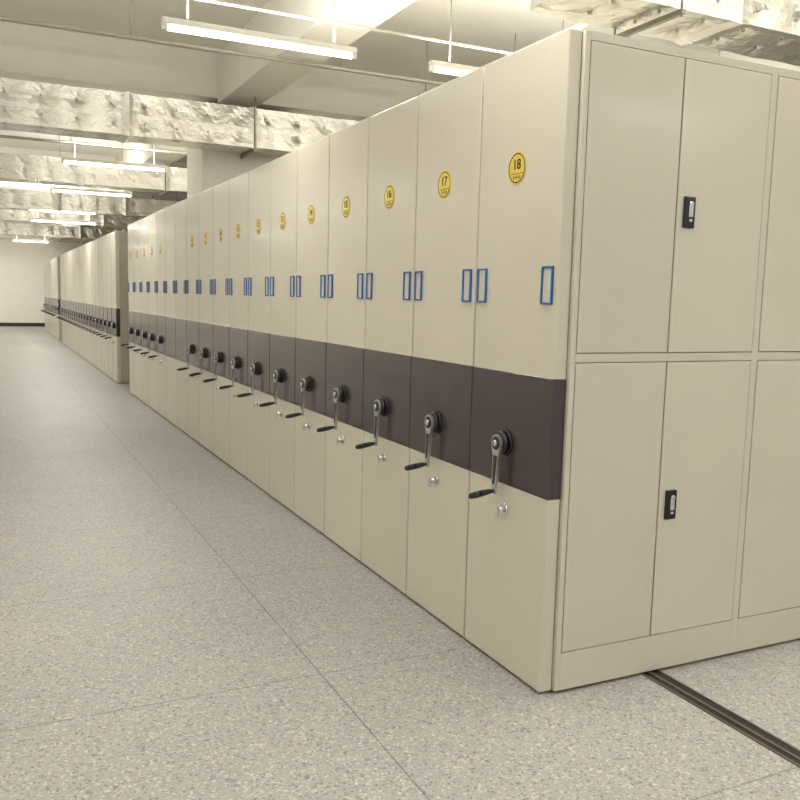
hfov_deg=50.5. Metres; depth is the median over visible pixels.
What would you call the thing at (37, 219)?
tube light
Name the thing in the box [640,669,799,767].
rail
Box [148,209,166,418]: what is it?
shelving unit
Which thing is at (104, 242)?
shelving unit
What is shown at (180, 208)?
shelving unit
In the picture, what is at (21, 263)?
wall
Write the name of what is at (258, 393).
shelving unit
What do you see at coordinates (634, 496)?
shelving unit
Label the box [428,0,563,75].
tube light
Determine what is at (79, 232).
ventilation duct
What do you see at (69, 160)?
tube light
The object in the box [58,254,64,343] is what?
shelving unit
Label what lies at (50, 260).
shelving unit
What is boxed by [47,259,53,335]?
shelving unit
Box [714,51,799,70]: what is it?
ceiling light
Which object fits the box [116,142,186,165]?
beam
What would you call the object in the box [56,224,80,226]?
trim
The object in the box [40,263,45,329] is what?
shelving unit
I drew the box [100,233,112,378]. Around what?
shelving unit
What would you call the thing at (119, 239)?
shelving unit
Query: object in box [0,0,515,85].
pipe
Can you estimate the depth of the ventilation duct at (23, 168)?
12.19 m
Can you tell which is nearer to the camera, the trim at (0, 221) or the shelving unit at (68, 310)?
the shelving unit at (68, 310)
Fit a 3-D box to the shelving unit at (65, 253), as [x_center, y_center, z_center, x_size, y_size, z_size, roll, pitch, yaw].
[-7.320,-2.611,22.392,3.062,2.390,0.519,-2,8,-26]
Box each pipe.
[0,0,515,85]
[0,136,186,154]
[93,22,590,240]
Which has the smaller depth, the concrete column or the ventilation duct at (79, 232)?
the concrete column
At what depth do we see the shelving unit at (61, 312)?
23.32 m
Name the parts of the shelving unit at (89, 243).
panel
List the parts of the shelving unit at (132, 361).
panel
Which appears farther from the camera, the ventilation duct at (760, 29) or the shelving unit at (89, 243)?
the shelving unit at (89, 243)
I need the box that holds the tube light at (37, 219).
[29,194,96,224]
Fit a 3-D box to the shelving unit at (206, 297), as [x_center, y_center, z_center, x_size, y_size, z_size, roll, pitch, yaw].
[-0.559,-0.769,8.479,3.062,2.390,0.564,-2,8,-26]
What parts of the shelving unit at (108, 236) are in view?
panel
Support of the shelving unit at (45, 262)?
on the floor
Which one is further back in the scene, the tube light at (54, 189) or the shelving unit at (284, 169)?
the tube light at (54, 189)
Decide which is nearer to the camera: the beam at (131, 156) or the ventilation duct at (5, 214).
the beam at (131, 156)
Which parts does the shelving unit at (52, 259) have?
panel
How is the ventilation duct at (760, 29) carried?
hanging from the ceiling at (494, 24)
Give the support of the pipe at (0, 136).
hanging from the ceiling at (494, 24)
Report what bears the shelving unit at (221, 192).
on the floor
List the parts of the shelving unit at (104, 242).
panel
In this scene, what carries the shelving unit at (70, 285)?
on the floor
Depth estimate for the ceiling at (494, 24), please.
7.75 m
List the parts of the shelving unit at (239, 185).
crank arm, number plate, panel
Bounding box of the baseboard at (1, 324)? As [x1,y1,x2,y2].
[0,323,44,325]
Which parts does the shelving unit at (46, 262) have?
panel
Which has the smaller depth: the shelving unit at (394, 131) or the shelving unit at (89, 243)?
the shelving unit at (394, 131)
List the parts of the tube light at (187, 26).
hanger rod, hanger rod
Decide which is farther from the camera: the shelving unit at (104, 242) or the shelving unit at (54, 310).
the shelving unit at (54, 310)
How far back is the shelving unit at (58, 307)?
24.53 m
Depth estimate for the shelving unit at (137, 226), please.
11.44 m
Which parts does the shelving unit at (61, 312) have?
panel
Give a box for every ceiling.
[0,0,722,200]
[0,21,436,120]
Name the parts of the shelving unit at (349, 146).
crank arm, lock knob, number plate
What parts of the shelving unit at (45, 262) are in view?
panel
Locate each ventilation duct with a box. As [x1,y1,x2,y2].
[0,77,359,158]
[0,153,186,195]
[0,189,180,218]
[0,209,143,228]
[0,222,127,239]
[529,0,799,66]
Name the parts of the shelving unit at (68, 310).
panel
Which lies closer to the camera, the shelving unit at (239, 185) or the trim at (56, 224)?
the shelving unit at (239, 185)
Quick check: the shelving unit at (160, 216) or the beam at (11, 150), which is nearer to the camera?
the shelving unit at (160, 216)
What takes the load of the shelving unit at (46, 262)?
on the floor
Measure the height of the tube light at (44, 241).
0.765 m
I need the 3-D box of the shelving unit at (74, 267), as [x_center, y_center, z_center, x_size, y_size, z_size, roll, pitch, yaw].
[-6.328,-2.341,20.351,3.062,2.390,0.519,-2,8,-26]
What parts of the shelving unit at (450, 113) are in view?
crank arm, lock knob, number plate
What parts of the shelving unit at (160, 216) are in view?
panel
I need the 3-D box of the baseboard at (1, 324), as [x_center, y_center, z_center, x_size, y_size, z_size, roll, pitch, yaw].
[-13.092,-3.017,34.077,12.500,0.140,0.020,-2,8,-26]
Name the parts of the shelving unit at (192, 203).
crank arm, panel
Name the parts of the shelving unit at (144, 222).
panel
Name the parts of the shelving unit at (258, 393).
crank arm, number plate, panel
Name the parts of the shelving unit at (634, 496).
crank arm, lock knob, number plate, panel, door, door, door handle, door handle, door, door, door, door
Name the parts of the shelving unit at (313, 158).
crank arm, lock knob, number plate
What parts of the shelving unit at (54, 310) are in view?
panel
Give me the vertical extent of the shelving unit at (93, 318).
2.390 m
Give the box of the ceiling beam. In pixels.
[218,0,414,106]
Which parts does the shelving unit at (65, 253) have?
panel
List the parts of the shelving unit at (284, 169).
crank arm, lock knob, number plate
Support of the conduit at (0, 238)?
attached to the wall
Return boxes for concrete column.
[187,148,279,198]
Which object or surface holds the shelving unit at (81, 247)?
on the floor
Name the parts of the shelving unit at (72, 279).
panel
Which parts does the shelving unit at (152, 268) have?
panel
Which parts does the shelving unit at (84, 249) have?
panel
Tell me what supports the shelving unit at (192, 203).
on the floor
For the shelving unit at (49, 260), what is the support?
on the floor
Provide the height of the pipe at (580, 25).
0.512 m
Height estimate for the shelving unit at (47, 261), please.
2.390 m
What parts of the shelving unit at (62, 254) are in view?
panel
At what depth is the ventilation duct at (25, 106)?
8.05 m
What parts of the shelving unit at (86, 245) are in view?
panel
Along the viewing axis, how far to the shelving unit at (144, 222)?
10.93 m
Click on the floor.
(171, 628)
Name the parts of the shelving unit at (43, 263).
panel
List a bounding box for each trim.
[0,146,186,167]
[0,221,127,228]
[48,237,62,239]
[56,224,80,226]
[80,187,130,196]
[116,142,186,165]
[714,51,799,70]
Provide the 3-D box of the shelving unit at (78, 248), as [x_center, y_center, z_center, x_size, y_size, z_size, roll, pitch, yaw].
[-5.832,-2.206,19.330,3.062,2.390,0.519,-2,8,-26]
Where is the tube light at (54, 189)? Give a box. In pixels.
[50,136,132,196]
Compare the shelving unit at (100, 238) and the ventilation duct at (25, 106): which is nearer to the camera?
the ventilation duct at (25, 106)
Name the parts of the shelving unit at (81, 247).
panel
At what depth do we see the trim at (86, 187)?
17.39 m
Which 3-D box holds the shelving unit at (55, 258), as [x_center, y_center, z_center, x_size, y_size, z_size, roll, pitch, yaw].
[-8.981,-3.063,25.809,3.062,2.390,0.514,-2,8,-26]
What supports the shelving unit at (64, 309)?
on the floor
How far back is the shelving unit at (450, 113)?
3.76 m
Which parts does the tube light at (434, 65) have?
hanger rod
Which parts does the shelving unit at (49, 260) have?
panel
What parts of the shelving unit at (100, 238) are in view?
panel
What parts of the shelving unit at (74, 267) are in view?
panel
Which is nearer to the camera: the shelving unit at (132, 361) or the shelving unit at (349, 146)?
the shelving unit at (349, 146)
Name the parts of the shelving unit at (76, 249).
panel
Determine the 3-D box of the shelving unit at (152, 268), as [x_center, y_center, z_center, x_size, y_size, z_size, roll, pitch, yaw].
[-1.800,-1.107,11.031,3.062,2.390,0.564,-2,8,-26]
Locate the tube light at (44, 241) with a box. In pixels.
[12,235,48,242]
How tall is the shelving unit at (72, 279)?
2.390 m
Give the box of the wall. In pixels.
[0,234,95,322]
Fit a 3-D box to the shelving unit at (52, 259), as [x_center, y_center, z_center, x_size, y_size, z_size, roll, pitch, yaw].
[-9.477,-3.199,26.830,3.062,2.390,0.514,-2,8,-26]
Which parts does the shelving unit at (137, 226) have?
panel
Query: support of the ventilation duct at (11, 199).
hanging from the ceiling at (494, 24)
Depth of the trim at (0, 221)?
29.00 m
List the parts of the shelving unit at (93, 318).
panel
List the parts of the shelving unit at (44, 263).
panel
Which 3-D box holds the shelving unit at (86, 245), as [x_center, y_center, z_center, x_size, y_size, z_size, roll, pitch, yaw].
[-5.088,-2.003,17.799,3.062,2.390,0.519,-2,8,-26]
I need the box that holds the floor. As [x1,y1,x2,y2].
[0,326,799,799]
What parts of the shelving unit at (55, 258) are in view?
panel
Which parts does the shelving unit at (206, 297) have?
crank arm, number plate, panel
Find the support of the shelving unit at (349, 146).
on the floor
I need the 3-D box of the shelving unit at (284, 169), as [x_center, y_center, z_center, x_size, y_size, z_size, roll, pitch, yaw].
[0.432,-0.499,6.438,3.062,2.390,0.564,-2,8,-26]
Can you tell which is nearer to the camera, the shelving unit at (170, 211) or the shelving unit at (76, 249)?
the shelving unit at (170, 211)
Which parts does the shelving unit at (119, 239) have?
panel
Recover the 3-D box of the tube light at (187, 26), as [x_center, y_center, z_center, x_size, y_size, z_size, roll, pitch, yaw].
[-0.825,-2.628,5.145,1.220,0.915,0.056,-2,8,-26]
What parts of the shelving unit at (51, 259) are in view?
panel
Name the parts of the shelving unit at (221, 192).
crank arm, number plate, panel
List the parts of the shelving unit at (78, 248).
panel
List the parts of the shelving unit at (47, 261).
panel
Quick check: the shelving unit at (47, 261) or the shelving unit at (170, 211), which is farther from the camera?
the shelving unit at (47, 261)
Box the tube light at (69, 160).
[61,137,166,171]
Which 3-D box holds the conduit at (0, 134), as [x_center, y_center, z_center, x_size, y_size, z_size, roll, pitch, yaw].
[-2.009,-3.145,11.051,12.500,0.020,0.019,-2,8,-26]
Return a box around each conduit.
[0,134,186,153]
[0,238,88,242]
[198,0,513,54]
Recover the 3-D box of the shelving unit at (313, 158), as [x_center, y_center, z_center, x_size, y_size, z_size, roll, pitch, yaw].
[0.680,-0.432,5.928,3.062,2.390,0.564,-2,8,-26]
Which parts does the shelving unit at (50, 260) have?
panel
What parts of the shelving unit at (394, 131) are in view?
crank arm, lock knob, number plate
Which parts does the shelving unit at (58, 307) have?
panel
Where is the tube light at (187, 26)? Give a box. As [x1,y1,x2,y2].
[161,0,356,59]
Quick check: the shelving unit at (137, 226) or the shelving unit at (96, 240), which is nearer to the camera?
the shelving unit at (137, 226)
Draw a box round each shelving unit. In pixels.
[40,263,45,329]
[42,262,47,330]
[42,263,46,330]
[43,262,48,331]
[44,261,49,332]
[45,260,50,333]
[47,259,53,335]
[48,260,52,334]
[50,258,55,336]
[50,259,54,336]
[51,258,57,338]
[52,257,61,339]
[56,255,63,342]
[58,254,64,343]
[59,254,66,344]
[61,253,68,346]
[63,252,70,347]
[65,251,72,349]
[67,250,74,350]
[68,249,76,352]
[71,248,79,354]
[73,247,81,355]
[75,246,84,358]
[78,245,87,360]
[80,243,90,362]
[83,242,93,364]
[86,240,96,366]
[89,239,100,369]
[93,237,104,372]
[97,235,108,375]
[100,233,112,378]
[105,231,129,382]
[121,223,135,395]
[127,220,142,400]
[133,216,149,405]
[140,213,157,411]
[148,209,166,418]
[165,204,176,425]
[175,200,187,433]
[177,194,199,442]
[189,187,213,452]
[203,180,229,464]
[219,171,248,477]
[238,162,270,493]
[259,150,297,511]
[285,135,329,533]
[317,118,369,560]
[355,96,418,593]
[404,67,483,635]
[465,28,799,691]
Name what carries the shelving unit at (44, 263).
on the floor
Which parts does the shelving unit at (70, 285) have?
panel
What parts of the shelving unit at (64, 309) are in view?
panel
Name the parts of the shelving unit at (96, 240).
panel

